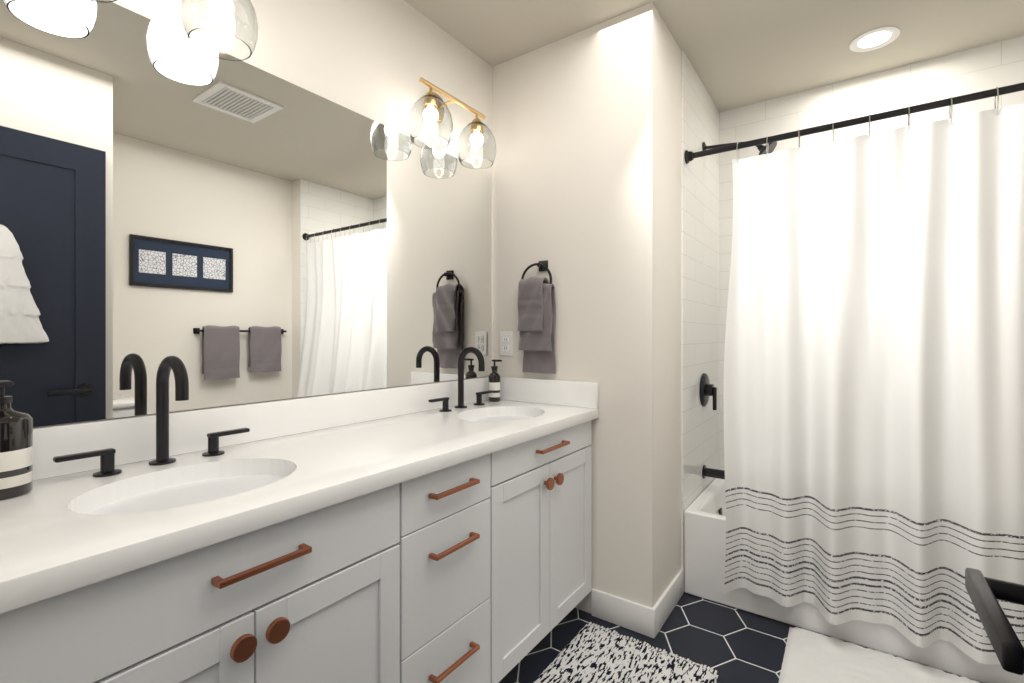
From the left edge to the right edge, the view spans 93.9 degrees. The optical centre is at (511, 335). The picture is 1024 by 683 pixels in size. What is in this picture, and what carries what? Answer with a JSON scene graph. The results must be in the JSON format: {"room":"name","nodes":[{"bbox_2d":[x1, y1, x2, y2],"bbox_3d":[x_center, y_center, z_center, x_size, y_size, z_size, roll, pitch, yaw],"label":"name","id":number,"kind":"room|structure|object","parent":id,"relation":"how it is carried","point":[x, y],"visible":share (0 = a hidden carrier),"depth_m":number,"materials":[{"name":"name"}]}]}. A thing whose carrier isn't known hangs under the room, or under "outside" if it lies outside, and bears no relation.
{"room":"bathroom","nodes":[
{"label":"bathroom","id":0,"kind":"room"},
{"bbox_2d":[0,0,492,428],"bbox_3d":[-0.710,-0.063,1.509,0.126,2.440,1.980,0,0,35],"label":"mirror","id":1,"kind":"object","parent":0,"point":[227,232],"depth_m":1.32,"materials":[{"name":"white mirror"}]},
{"bbox_2d":[90,0,257,60],"bbox_3d":[-0.816,-0.857,1.088,0.198,0.269,0.436,0,0,35],"label":"sconce","id":2,"kind":"object","parent":1,"relation":"attached to","point":[225,29],"visible":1,"depth_m":1.16,"materials":[{"name":"glass"}]},
{"bbox_2d":[408,77,496,168],"bbox_3d":[-0.239,-0.857,1.905,0.198,0.269,0.436,0,0,35],"label":"sconce","id":3,"kind":"object","parent":1,"relation":"attached to","point":[430,123],"visible":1,"depth_m":1.85,"materials":[{"name":"clear glass"}]},
{"bbox_2d":[493,2,680,613],"bbox_3d":[0.535,-0.063,2.606,0.893,2.440,1.247,0,0,35],"label":"wall","id":4,"kind":"structure","parent":0,"point":[587,170],"depth_m":1.97,"materials":[{"name":"white paint"}]},
{"bbox_2d":[33,377,488,480],"bbox_3d":[-0.619,0.246,1.519,0.018,0.106,1.852,0,0,35],"label":"backsplash","id":5,"kind":"structure","parent":4,"relation":"attached to","point":[132,438],"depth_m":1.30,"materials":[{"name":"white stone"}]},
{"bbox_2d":[500,331,512,355],"bbox_3d":[-0.029,0.038,2.234,0.072,0.114,0.009,0,0,35],"label":"electrical outlet plate","id":6,"kind":"object","parent":4,"relation":"attached to","point":[506,343],"visible":1,"depth_m":2.23,"materials":[{"name":"white plastic"}]},
{"bbox_2d":[517,260,555,373],"bbox_3d":[0.109,-0.083,2.099,0.167,0.496,0.080,0,0,35],"label":"towel ring","id":7,"kind":"object","parent":4,"relation":"attached to","point":[536,303],"visible":1,"depth_m":2.08,"materials":[{"name":"grey fabric"}]},
{"bbox_2d":[500,377,598,408],"bbox_3d":[0.134,0.246,2.109,0.532,0.106,0.019,0,0,35],"label":"backsplash","id":8,"kind":"structure","parent":4,"relation":"attached to","point":[549,392],"depth_m":2.07,"materials":[{"name":"white stone"}]},
{"bbox_2d":[592,588,654,637],"bbox_3d":[0.439,1.102,1.902,0.264,0.110,0.013,0,0,35],"label":"baseboard","id":9,"kind":"structure","parent":4,"relation":"attached to","point":[627,614],"depth_m":1.89,"materials":[{"name":"white"}]},
{"bbox_2d":[653,568,683,636],"bbox_3d":[0.655,1.102,1.992,0.013,0.110,0.383,0,0,35],"label":"baseboard","id":10,"kind":"structure","parent":4,"relation":"attached to","point":[667,601],"depth_m":1.97,"materials":[{"name":"white"}]},
{"bbox_2d":[681,50,719,568],"bbox_3d":[0.980,-0.063,2.454,0.010,2.440,0.742,0,0,35],"label":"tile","id":11,"kind":"structure","parent":4,"relation":"attached to","point":[700,277],"depth_m":2.36,"materials":[{"name":"white tile"}]},
{"bbox_2d":[699,373,716,409],"bbox_3d":[1.006,0.284,2.428,0.062,0.185,0.170,0,0,35],"label":"shower valve","id":12,"kind":"object","parent":11,"relation":"attached to","point":[707,389],"visible":1,"depth_m":2.41,"materials":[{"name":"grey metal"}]},
{"bbox_2d":[702,465,724,479],"bbox_3d":[1.042,0.697,2.402,0.150,0.068,0.068,0,0,35],"label":"tub spout","id":13,"kind":"object","parent":11,"relation":"attached to","point":[713,473],"visible":0.54,"depth_m":2.40,"materials":[{"name":"grey metal"}]},
{"bbox_2d":[702,141,776,154],"bbox_3d":[1.116,-0.911,2.350,0.330,0.155,0.112,0,0,35],"label":"shower head","id":14,"kind":"object","parent":11,"relation":"attached to","point":[762,148],"visible":0.56,"depth_m":2.29},
{"bbox_2d":[404,0,1023,111],"bbox_3d":[0.304,-1.313,0.749,2.660,0.060,4.547,0,0,35],"label":"ceiling","id":15,"kind":"structure","parent":0,"point":[739,53],"depth_m":2.01,"materials":[{"name":"beige paint"}]},
{"bbox_2d":[849,26,899,51],"bbox_3d":[1.567,-1.279,2.068,0.176,0.008,0.176,0,0,35],"label":"recessed light","id":16,"kind":"object","parent":15,"relation":"in","point":[875,38],"visible":1,"depth_m":2.06,"materials":[{"name":"white"}]},
{"bbox_2d":[499,592,961,682],"bbox_3d":[0.304,1.187,0.749,2.660,0.060,4.547,0,0,35],"label":"floor","id":17,"kind":"structure","parent":0,"point":[729,644],"depth_m":1.81,"materials":[{"name":"black tile"}]},
{"bbox_2d":[0,417,598,682],"bbox_3d":[-0.401,0.748,1.365,0.552,0.818,1.852,0,0,35],"label":"bathroom vanity","id":18,"kind":"object","parent":17,"relation":"on","point":[407,534],"depth_m":1.04,"materials":[{"name":"white paint"}]},
{"bbox_2d":[0,401,598,604],"bbox_3d":[-0.402,0.319,1.365,0.550,0.040,1.852,0,0,35],"label":"countertop","id":19,"kind":"structure","parent":18,"relation":"on","point":[47,541],"depth_m":0.98,"materials":[{"name":"white stone"}]},
{"bbox_2d":[0,380,32,499],"bbox_3d":[-0.953,0.191,0.892,0.084,0.214,0.084,0,0,35],"label":"soap bottle","id":20,"kind":"object","parent":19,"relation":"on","point":[16,453],"visible":1,"depth_m":0.88,"materials":[{"name":"black glass"}]},
{"bbox_2d":[53,356,249,476],"bbox_3d":[-0.781,0.172,1.095,0.148,0.252,0.380,0,0,35],"label":"faucet","id":21,"kind":"object","parent":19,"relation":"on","point":[175,364],"visible":1,"depth_m":1.11,"materials":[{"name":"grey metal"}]},
{"bbox_2d":[76,461,295,524],"bbox_3d":[-0.646,0.408,0.981,0.325,0.162,0.422,0,0,35],"label":"sink","id":22,"kind":"object","parent":19,"relation":"in","point":[149,498],"depth_m":1.03,"materials":[{"name":"white ceramic"}]},
{"bbox_2d":[428,347,492,411],"bbox_3d":[-0.173,0.172,1.957,0.148,0.252,0.380,0,0,35],"label":"faucet","id":23,"kind":"object","parent":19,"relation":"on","point":[477,353],"visible":1,"depth_m":1.97,"materials":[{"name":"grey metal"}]},
{"bbox_2d":[489,359,501,401],"bbox_3d":[-0.076,0.204,2.170,0.062,0.189,0.054,0,0,35],"label":"soap bottle","id":24,"kind":"object","parent":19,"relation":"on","point":[494,382],"visible":1,"depth_m":2.15,"materials":[{"name":"black glass"}]},
{"bbox_2d":[468,409,535,424],"bbox_3d":[-0.040,0.408,1.838,0.325,0.162,0.422,0,0,35],"label":"sink","id":25,"kind":"object","parent":19,"relation":"in","point":[501,415],"depth_m":1.98,"materials":[{"name":"white ceramic"}]},
{"bbox_2d":[533,622,717,682],"bbox_3d":[0.255,1.145,1.419,0.495,0.026,0.901,0,0,35],"label":"rug","id":26,"kind":"object","parent":17,"relation":"on","point":[590,653],"visible":1,"depth_m":1.65,"materials":[{"name":"white fabric"}]},
{"bbox_2d":[684,478,1023,682],"bbox_3d":[1.596,0.972,2.011,1.503,0.370,0.730,0,0,35],"label":"bathtub","id":27,"kind":"object","parent":17,"relation":"on","point":[704,540],"visible":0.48,"depth_m":1.95,"materials":[{"name":"white ceramic"}]},
{"bbox_2d":[778,627,980,682],"bbox_3d":[1.271,1.143,1.467,0.770,0.027,0.495,0,0,35],"label":"bath mat","id":28,"kind":"object","parent":17,"relation":"on","point":[811,657],"visible":1,"depth_m":1.64,"materials":[{"name":"white fabric"}]},
{"bbox_3d":[1.946,-0.063,2.299,1.767,2.440,0.120,0,0,35],"label":"wall","id":29,"kind":"structure","parent":0,"visible":0},
{"bbox_2d":[720,35,1023,469],"bbox_3d":[1.815,-0.063,2.312,1.517,2.440,0.010,0,0,35],"label":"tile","id":30,"kind":"structure","parent":29,"relation":"attached to","point":[983,68],"depth_m":2.37,"materials":[{"name":"white tile"}]},
{"bbox_3d":[0.399,-0.063,0.102,0.120,2.440,0.960,0,0,35],"label":"wall","id":31,"kind":"structure","parent":0,"visible":0},
{"bbox_2d":[965,568,1023,674],"bbox_3d":[0.338,0.128,0.215,0.104,2.033,0.765,0,0,35],"label":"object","id":32,"kind":"structure","parent":31,"relation":"in","point":[985,593],"depth_m":0.43,"materials":[{"name":"grey"}]},
{"bbox_3d":[2.216,-0.063,1.574,0.010,2.440,0.732,0,0,35],"label":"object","id":33,"kind":"object","parent":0,"visible":0},
{"bbox_2d":[684,82,1023,664],"bbox_3d":[1.367,0.097,1.686,1.508,1.884,0.215,0,0,35],"label":"shower curtain","id":34,"kind":"object","parent":33,"relation":"attached to","point":[874,405],"visible":1,"depth_m":1.73,"materials":[{"name":"white fabric"}]}
]}

